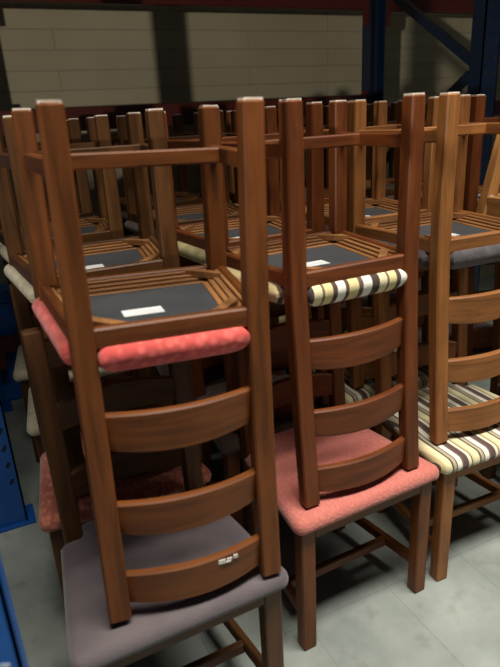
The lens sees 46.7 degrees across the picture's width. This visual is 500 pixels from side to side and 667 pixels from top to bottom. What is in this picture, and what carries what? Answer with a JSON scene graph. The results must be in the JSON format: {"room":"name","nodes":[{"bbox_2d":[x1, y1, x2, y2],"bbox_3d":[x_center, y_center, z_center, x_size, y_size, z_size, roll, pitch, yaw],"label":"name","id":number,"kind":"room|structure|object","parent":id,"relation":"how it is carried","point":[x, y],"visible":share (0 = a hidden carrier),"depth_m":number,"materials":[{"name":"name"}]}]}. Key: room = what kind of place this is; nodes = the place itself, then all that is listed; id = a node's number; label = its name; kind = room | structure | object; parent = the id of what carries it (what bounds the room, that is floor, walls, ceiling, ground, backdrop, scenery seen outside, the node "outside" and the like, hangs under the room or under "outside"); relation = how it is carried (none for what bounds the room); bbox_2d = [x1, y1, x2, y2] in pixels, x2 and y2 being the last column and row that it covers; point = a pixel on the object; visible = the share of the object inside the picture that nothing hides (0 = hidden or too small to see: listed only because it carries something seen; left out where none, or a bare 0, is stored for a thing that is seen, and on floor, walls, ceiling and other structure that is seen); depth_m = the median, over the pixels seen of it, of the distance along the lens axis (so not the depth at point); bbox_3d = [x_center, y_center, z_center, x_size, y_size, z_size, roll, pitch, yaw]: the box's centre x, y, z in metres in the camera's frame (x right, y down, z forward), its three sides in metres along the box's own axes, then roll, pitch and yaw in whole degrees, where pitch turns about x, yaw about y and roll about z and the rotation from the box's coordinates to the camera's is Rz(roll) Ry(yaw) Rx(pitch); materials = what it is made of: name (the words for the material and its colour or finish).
{"room":"furniture warehouse","nodes":[
{"label":"furniture warehouse","id":0,"kind":"room"},
{"bbox_2d":[0,2,499,292],"bbox_3d":[0.095,-2.463,3.660,18.000,5.000,0.200,-12,22,-23],"label":"wall","id":1,"kind":"structure","parent":0,"point":[77,55],"depth_m":3.60,"materials":[{"name":"beige brick"}]},
{"bbox_2d":[0,276,499,666],"bbox_3d":[1.879,1.040,1.318,18.000,0.100,14.000,-12,22,-23],"label":"floor","id":2,"kind":"structure","parent":0,"point":[367,614],"depth_m":1.89,"materials":[{"name":"concrete"}]},
{"bbox_2d":[0,555,28,666],"bbox_3d":[-0.195,-0.143,0.080,0.170,3.200,1.180,-12,22,-23],"label":"upright","id":3,"kind":"object","parent":2,"relation":"on","point":[12,652],"visible":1,"depth_m":0.78,"materials":[{"name":"blue paint"}]},
{"bbox_2d":[0,379,35,533],"bbox_3d":[-1.288,-0.899,2.262,0.170,3.200,1.230,-12,22,-23],"label":"upright","id":4,"kind":"object","parent":2,"relation":"on","point":[14,514],"visible":1,"depth_m":2.28,"materials":[{"name":"blue paint"}]},
{"bbox_2d":[0,283,40,401],"bbox_3d":[-1.439,0.053,3.419,0.530,0.625,0.330,-12,22,-23],"label":"crate","id":5,"kind":"object","parent":2,"relation":"on","point":[11,388],"visible":0.07,"depth_m":3.31,"materials":[{"name":"blue paint"}]},
{"bbox_2d":[2,257,71,461],"bbox_3d":[-0.919,0.021,2.849,0.516,1.036,0.498,-12,22,-22],"label":"dining chair","id":6,"kind":"object","parent":2,"relation":"on","point":[20,375],"visible":0.08,"depth_m":2.64,"materials":[{"name":"brown wood"}]},
{"bbox_2d":[13,345,71,381],"bbox_3d":[-0.906,0.083,2.849,0.516,0.063,0.450,-12,22,-22],"label":"seat cushion","id":7,"kind":"object","parent":6,"relation":"on","point":[20,374],"depth_m":2.62,"materials":[{"name":"beige fabric"}]},
{"bbox_2d":[4,118,93,224],"bbox_3d":[-0.950,-0.444,2.714,0.516,1.036,0.498,-12,22,-21],"label":"dining chair","id":8,"kind":"object","parent":6,"relation":"on","point":[84,204],"visible":0.13,"depth_m":2.53,"materials":[{"name":"brown wood"}]},
{"bbox_2d":[5,260,115,461],"bbox_3d":[-0.686,0.180,2.388,0.516,1.036,0.498,-12,22,-23],"label":"dining chair","id":9,"kind":"object","parent":2,"relation":"on","point":[32,424],"visible":0.08,"depth_m":2.17,"materials":[{"name":"brown wood"}]},
{"bbox_2d":[0,115,134,384],"bbox_3d":[-0.717,-0.285,2.253,0.516,1.036,0.498,-12,22,-22],"label":"dining chair","id":10,"kind":"object","parent":9,"relation":"on","point":[109,223],"visible":0.28,"depth_m":2.10,"materials":[{"name":"brown wood"}]},
{"bbox_2d":[0,242,8,262],"bbox_3d":[-0.730,-0.347,2.253,0.516,0.063,0.450,-12,22,-22],"label":"seat cushion","id":11,"kind":"object","parent":10,"relation":"on","point":[3,251],"depth_m":2.09,"materials":[{"name":"beige fabric"}]},
{"bbox_2d":[27,367,115,435],"bbox_3d":[-0.673,0.242,2.389,0.516,0.063,0.450,-12,22,-23],"label":"seat cushion","id":12,"kind":"object","parent":9,"relation":"on","point":[32,424],"depth_m":2.20,"materials":[{"name":"beige fabric"}]},
{"bbox_2d":[9,283,210,604],"bbox_3d":[-0.453,0.359,1.877,0.516,1.036,0.498,-12,22,-22],"label":"dining chair","id":13,"kind":"object","parent":2,"relation":"on","point":[165,481],"visible":0.15,"depth_m":1.74,"materials":[{"name":"brown wood"}]},
{"bbox_2d":[0,108,202,494],"bbox_3d":[-0.452,-0.117,1.766,0.516,1.036,0.498,-12,22,-22],"label":"dining chair","id":14,"kind":"object","parent":13,"relation":"on","point":[143,252],"visible":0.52,"depth_m":1.64,"materials":[{"name":"brown wood"}]},
{"bbox_2d":[4,264,34,303],"bbox_3d":[-0.465,-0.179,1.766,0.516,0.063,0.450,-12,22,-22],"label":"seat cushion","id":15,"kind":"object","parent":14,"relation":"on","point":[14,274],"depth_m":1.65,"materials":[{"name":"beige fabric"}]},
{"bbox_2d":[39,434,210,532],"bbox_3d":[-0.440,0.421,1.877,0.516,0.063,0.450,-12,22,-22],"label":"seat cushion","id":16,"kind":"object","parent":13,"relation":"on","point":[165,481],"depth_m":1.72,"materials":[{"name":"fabric"}]},
{"bbox_2d":[123,222,156,375],"bbox_3d":[-0.418,-0.100,3.096,0.516,1.036,0.498,-13,23,-25],"label":"dining chair","id":17,"kind":"object","parent":2,"relation":"on","point":[126,232],"visible":0.02,"depth_m":2.90,"materials":[{"name":"brown wood"}]},
{"bbox_2d":[111,112,202,235],"bbox_3d":[-0.447,-0.565,2.962,0.516,1.036,0.498,-13,23,-25],"label":"dining chair","id":18,"kind":"object","parent":17,"relation":"on","point":[183,197],"visible":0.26,"depth_m":3.00,"materials":[{"name":"brown wood"}]},
{"bbox_2d":[121,211,127,221],"bbox_3d":[-0.461,-0.627,2.961,0.516,0.063,0.450,-13,23,-25],"label":"seat cushion","id":19,"kind":"object","parent":18,"relation":"on","point":[124,213],"depth_m":2.78,"materials":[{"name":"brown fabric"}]},
{"bbox_2d":[21,327,287,666],"bbox_3d":[-0.243,0.505,1.454,0.516,1.036,0.498,-13,23,-24],"label":"dining chair","id":20,"kind":"object","parent":2,"relation":"on","point":[92,641],"visible":0.62,"depth_m":1.43,"materials":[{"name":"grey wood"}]},
{"bbox_2d":[11,97,280,623],"bbox_3d":[-0.210,0.030,1.323,0.516,1.036,0.498,-9,21,-19],"label":"dining chair","id":21,"kind":"object","parent":20,"relation":"on","point":[127,321],"visible":1,"depth_m":1.20,"materials":[{"name":"brown wood"}]},
{"bbox_2d":[32,297,249,371],"bbox_3d":[-0.220,-0.032,1.324,0.516,0.063,0.450,-9,21,-19],"label":"seat cushion","id":22,"kind":"object","parent":21,"relation":"on","point":[135,351],"depth_m":1.15,"materials":[{"name":"fabric"}]},
{"bbox_2d":[61,492,287,666],"bbox_3d":[-0.229,0.567,1.455,0.516,0.063,0.450,-13,23,-24],"label":"seat cushion","id":23,"kind":"object","parent":20,"relation":"on","point":[92,641],"depth_m":1.32,"materials":[{"name":"grey fabric"}]},
{"bbox_2d":[137,234,225,442],"bbox_3d":[-0.189,0.072,2.602,0.516,1.036,0.498,-12,22,-23],"label":"dining chair","id":24,"kind":"object","parent":2,"relation":"on","point":[212,378],"visible":0.03,"depth_m":2.44,"materials":[{"name":"brown wood"}]},
{"bbox_2d":[116,110,238,371],"bbox_3d":[-0.220,-0.393,2.468,0.516,1.036,0.498,-12,22,-22],"label":"dining chair","id":25,"kind":"object","parent":24,"relation":"on","point":[186,214],"visible":0.16,"depth_m":2.46,"materials":[{"name":"brown wood"}]},
{"bbox_2d":[124,220,157,239],"bbox_3d":[-0.233,-0.455,2.467,0.516,0.063,0.450,-12,22,-22],"label":"seat cushion","id":26,"kind":"object","parent":25,"relation":"on","point":[130,225],"depth_m":2.46,"materials":[{"name":"grey fabric"}]},
{"bbox_2d":[156,364,225,387],"bbox_3d":[-0.176,0.134,2.603,0.516,0.063,0.450,-12,22,-23],"label":"seat cushion","id":27,"kind":"object","parent":24,"relation":"on","point":[212,378],"depth_m":2.43,"materials":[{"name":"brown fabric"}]},
{"bbox_2d":[179,255,328,527],"bbox_3d":[0.027,0.210,2.203,0.516,1.036,0.498,-13,22,-24],"label":"dining chair","id":28,"kind":"object","parent":2,"relation":"on","point":[229,445],"visible":0.22,"depth_m":2.14,"materials":[{"name":"brown wood"}]},
{"bbox_2d":[164,101,328,431],"bbox_3d":[-0.003,-0.255,2.068,0.516,1.036,0.498,-12,22,-23],"label":"dining chair","id":29,"kind":"object","parent":28,"relation":"on","point":[190,236],"visible":0.3,"depth_m":1.94,"materials":[{"name":"brown wood"}]},
{"bbox_2d":[178,241,205,264],"bbox_3d":[-0.017,-0.317,2.068,0.516,0.063,0.450,-12,22,-23],"label":"seat cushion","id":30,"kind":"object","parent":29,"relation":"on","point":[194,251],"depth_m":1.93,"materials":[{"name":"yellow fabric"}]},
{"bbox_2d":[196,374,328,454],"bbox_3d":[0.041,0.272,2.203,0.516,0.063,0.450,-13,22,-24],"label":"seat cushion","id":31,"kind":"object","parent":28,"relation":"on","point":[230,443],"depth_m":2.03,"materials":[{"name":"brown fabric"}]},
{"bbox_2d":[279,315,346,374],"bbox_3d":[0.277,-0.077,2.929,0.516,1.036,0.498,-13,23,-25],"label":"dining chair","id":32,"kind":"object","parent":2,"relation":"on","point":[282,319],"visible":0.02,"depth_m":2.92,"materials":[{"name":"brown wood"}]},
{"bbox_2d":[231,110,361,328],"bbox_3d":[0.248,-0.542,2.795,0.516,1.036,0.498,-13,23,-25],"label":"dining chair","id":33,"kind":"object","parent":32,"relation":"on","point":[233,112],"visible":0.03,"depth_m":2.78,"materials":[{"name":"brown wood"}]},
{"bbox_2d":[279,315,346,333],"bbox_3d":[0.292,-0.015,2.929,0.516,0.063,0.450,-13,23,-25],"label":"seat cushion","id":34,"kind":"object","parent":32,"relation":"on","point":[282,319],"depth_m":2.98,"materials":[{"name":"fabric"}]},
{"bbox_2d":[232,301,438,650],"bbox_3d":[0.234,0.343,1.815,0.516,1.036,0.498,-13,23,-25],"label":"dining chair","id":35,"kind":"object","parent":2,"relation":"on","point":[335,510],"visible":0.57,"depth_m":1.79,"materials":[{"name":"brown wood"}]},
{"bbox_2d":[205,92,425,507],"bbox_3d":[0.196,-0.116,1.666,0.516,1.036,0.498,-13,23,-24],"label":"dining chair","id":36,"kind":"object","parent":35,"relation":"on","point":[337,264],"visible":0.84,"depth_m":1.53,"materials":[{"name":"brown wood"}]},
{"bbox_2d":[205,263,406,305],"bbox_3d":[0.182,-0.178,1.665,0.516,0.063,0.450,-13,23,-24],"label":"seat cushion","id":37,"kind":"object","parent":36,"relation":"on","point":[364,282],"depth_m":1.46,"materials":[{"name":"multicoloured fabric"}]},
{"bbox_2d":[245,428,438,535],"bbox_3d":[0.249,0.405,1.816,0.516,0.063,0.450,-13,23,-25],"label":"seat cushion","id":38,"kind":"object","parent":35,"relation":"on","point":[334,508],"depth_m":1.69,"materials":[{"name":"pink fabric"}]},
{"bbox_2d":[308,294,428,441],"bbox_3d":[0.491,0.088,2.458,0.516,1.036,0.498,-12,22,-22],"label":"dining chair","id":39,"kind":"object","parent":2,"relation":"on","point":[352,395],"visible":0.13,"depth_m":2.31,"materials":[{"name":"brown wood"}]},
{"bbox_2d":[312,348,428,403],"bbox_3d":[0.504,0.150,2.458,0.516,0.063,0.450,-12,22,-22],"label":"seat cushion","id":40,"kind":"object","parent":39,"relation":"on","point":[352,395],"depth_m":2.28,"materials":[{"name":"multicoloured fabric"}]},
{"bbox_2d":[303,96,438,388],"bbox_3d":[0.460,-0.377,2.323,0.516,1.036,0.498,-12,22,-21],"label":"dining chair","id":41,"kind":"object","parent":39,"relation":"on","point":[378,206],"visible":0.28,"depth_m":2.23,"materials":[{"name":"brown wood"}]},
{"bbox_2d":[306,221,328,230],"bbox_3d":[0.447,-0.439,2.323,0.516,0.063,0.450,-12,22,-21],"label":"seat cushion","id":42,"kind":"object","parent":41,"relation":"on","point":[326,223],"depth_m":2.17,"materials":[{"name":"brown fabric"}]},
{"bbox_2d":[340,289,420,327],"bbox_3d":[0.741,-0.201,3.192,0.516,1.036,0.498,-12,22,-22],"label":"dining chair","id":43,"kind":"object","parent":2,"relation":"on","point":[392,292],"visible":0.02,"depth_m":3.26,"materials":[{"name":"brown wood"}]},
{"bbox_2d":[340,292,395,307],"bbox_3d":[0.754,-0.139,3.192,0.516,0.063,0.450,-12,22,-22],"label":"seat cushion","id":44,"kind":"object","parent":43,"relation":"on","point":[365,298],"depth_m":3.24,"materials":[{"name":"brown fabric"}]},
{"bbox_2d":[323,102,425,302],"bbox_3d":[0.710,-0.666,3.057,0.516,1.036,0.498,-12,22,-22],"label":"dining chair","id":45,"kind":"object","parent":43,"relation":"on","point":[390,180],"visible":0.1,"depth_m":3.06,"materials":[{"name":"brown wood"}]},
{"bbox_2d":[365,195,393,199],"bbox_3d":[0.697,-0.728,3.057,0.516,0.063,0.450,-12,22,-22],"label":"seat cushion","id":46,"kind":"object","parent":45,"relation":"on","point":[366,196],"depth_m":2.82,"materials":[{"name":"brown fabric"}]},
{"bbox_2d":[361,0,499,290],"bbox_3d":[0.990,-1.434,3.348,0.170,3.200,1.045,-12,22,-23],"label":"shelving rack","id":47,"kind":"object","parent":2,"relation":"on","point":[482,59],"visible":0.33,"depth_m":3.06,"materials":[{"name":"blue metal"}]},
{"bbox_2d":[0,333,19,369],"bbox_3d":[-0.299,-0.141,3.670,2.460,0.200,0.054,-12,22,-23],"label":"beam","id":48,"kind":"structure","parent":47,"relation":"attached to","point":[8,343],"depth_m":3.20,"materials":[{"name":"metal"}]},
{"bbox_2d":[0,91,367,135],"bbox_3d":[-0.359,-1.209,3.270,2.460,0.225,0.054,-12,22,-23],"label":"beam","id":49,"kind":"structure","parent":47,"relation":"attached to","point":[187,110],"depth_m":3.19,"materials":[{"name":"metal"}]},
{"bbox_2d":[0,0,369,25],"bbox_3d":[-0.391,-1.768,3.061,2.460,0.230,0.054,-12,22,-23],"label":"beam","id":50,"kind":"structure","parent":47,"relation":"attached to","point":[337,5],"depth_m":3.21,"materials":[{"name":"red paint"}]},
{"bbox_2d":[385,0,473,25],"bbox_3d":[1.927,-2.275,4.067,2.462,0.230,0.054,-12,22,-23],"label":"beam","id":51,"kind":"structure","parent":47,"relation":"attached to","point":[426,6],"depth_m":3.74,"materials":[{"name":"metal"}]},
{"bbox_2d":[387,100,499,120],"bbox_3d":[1.962,-1.653,4.300,2.462,0.210,0.054,-12,22,-23],"label":"beam","id":52,"kind":"structure","parent":47,"relation":"attached to","point":[497,102],"depth_m":4.18,"materials":[{"name":"metal"}]},
{"bbox_2d":[373,267,499,580],"bbox_3d":[0.719,0.235,2.030,0.516,1.036,0.498,-12,22,-21],"label":"dining chair","id":53,"kind":"object","parent":2,"relation":"on","point":[465,453],"visible":0.53,"depth_m":2.00,"materials":[{"name":"brown wood"}]},
{"bbox_2d":[348,92,499,444],"bbox_3d":[0.650,-0.238,1.924,0.516,1.036,0.498,-11,22,-21],"label":"dining chair","id":54,"kind":"object","parent":53,"relation":"on","point":[451,236],"visible":0.84,"depth_m":1.78,"materials":[{"name":"brown wood"}]},
{"bbox_2d":[374,239,499,268],"bbox_3d":[0.637,-0.300,1.924,0.516,0.063,0.450,-11,22,-21],"label":"seat cushion","id":55,"kind":"object","parent":54,"relation":"on","point":[476,253],"depth_m":1.70,"materials":[{"name":"grey fabric"}]},
{"bbox_2d":[384,383,499,473],"bbox_3d":[0.731,0.297,2.030,0.516,0.063,0.450,-12,22,-21],"label":"seat cushion","id":56,"kind":"object","parent":53,"relation":"on","point":[463,451],"depth_m":1.87,"materials":[{"name":"multicoloured fabric"}]},
{"bbox_2d":[418,285,492,385],"bbox_3d":[0.998,-0.027,2.688,0.516,1.036,0.498,-12,22,-22],"label":"dining chair","id":57,"kind":"object","parent":2,"relation":"on","point":[476,351],"visible":0.06,"depth_m":2.72,"materials":[{"name":"brown wood"}]},
{"bbox_2d":[394,94,499,355],"bbox_3d":[0.967,-0.492,2.554,0.516,1.036,0.498,-12,22,-22],"label":"dining chair","id":58,"kind":"object","parent":57,"relation":"on","point":[476,338],"visible":0.27,"depth_m":2.29,"materials":[{"name":"brown wood"}]},
{"bbox_2d":[418,322,492,355],"bbox_3d":[1.011,0.035,2.689,0.516,0.063,0.450,-12,22,-22],"label":"seat cushion","id":59,"kind":"object","parent":57,"relation":"on","point":[476,351],"depth_m":2.71,"materials":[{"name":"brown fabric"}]},
{"bbox_2d":[482,261,499,478],"bbox_3d":[1.219,0.141,2.207,0.516,1.036,0.498,-12,22,-23],"label":"dining chair","id":60,"kind":"object","parent":2,"relation":"on","point":[489,472],"visible":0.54,"depth_m":2.26,"materials":[{"name":"brown wood"}]},
{"bbox_2d":[476,134,499,217],"bbox_3d":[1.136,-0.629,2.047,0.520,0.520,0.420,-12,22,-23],"label":"chair","id":61,"kind":"object","parent":60,"relation":"on","point":[489,201],"visible":0.66,"depth_m":2.12,"materials":[{"name":"brown wood"}]},
{"bbox_3d":[0.055,-0.233,3.379,0.516,1.036,0.498,-12,22,-22],"label":"dining chair","id":62,"kind":"object","parent":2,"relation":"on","visible":0},
{"bbox_2d":[225,111,279,203],"bbox_3d":[0.024,-0.698,3.244,0.516,1.036,0.498,-12,22,-22],"label":"dining chair","id":63,"kind":"object","parent":62,"relation":"on","point":[228,113],"visible":0.06,"depth_m":2.95,"materials":[{"name":"brown wood"}]},
{"bbox_3d":[0.496,-0.369,3.676,0.516,1.036,0.497,-14,23,-26],"label":"dining chair","id":64,"kind":"object","parent":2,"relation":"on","visible":0},
{"bbox_2d":[277,104,372,187],"bbox_3d":[0.468,-0.834,3.542,0.516,1.036,0.498,-13,23,-25],"label":"dining chair","id":65,"kind":"object","parent":64,"relation":"on","point":[369,106],"visible":0.02,"depth_m":3.37,"materials":[{"name":"brown wood"}]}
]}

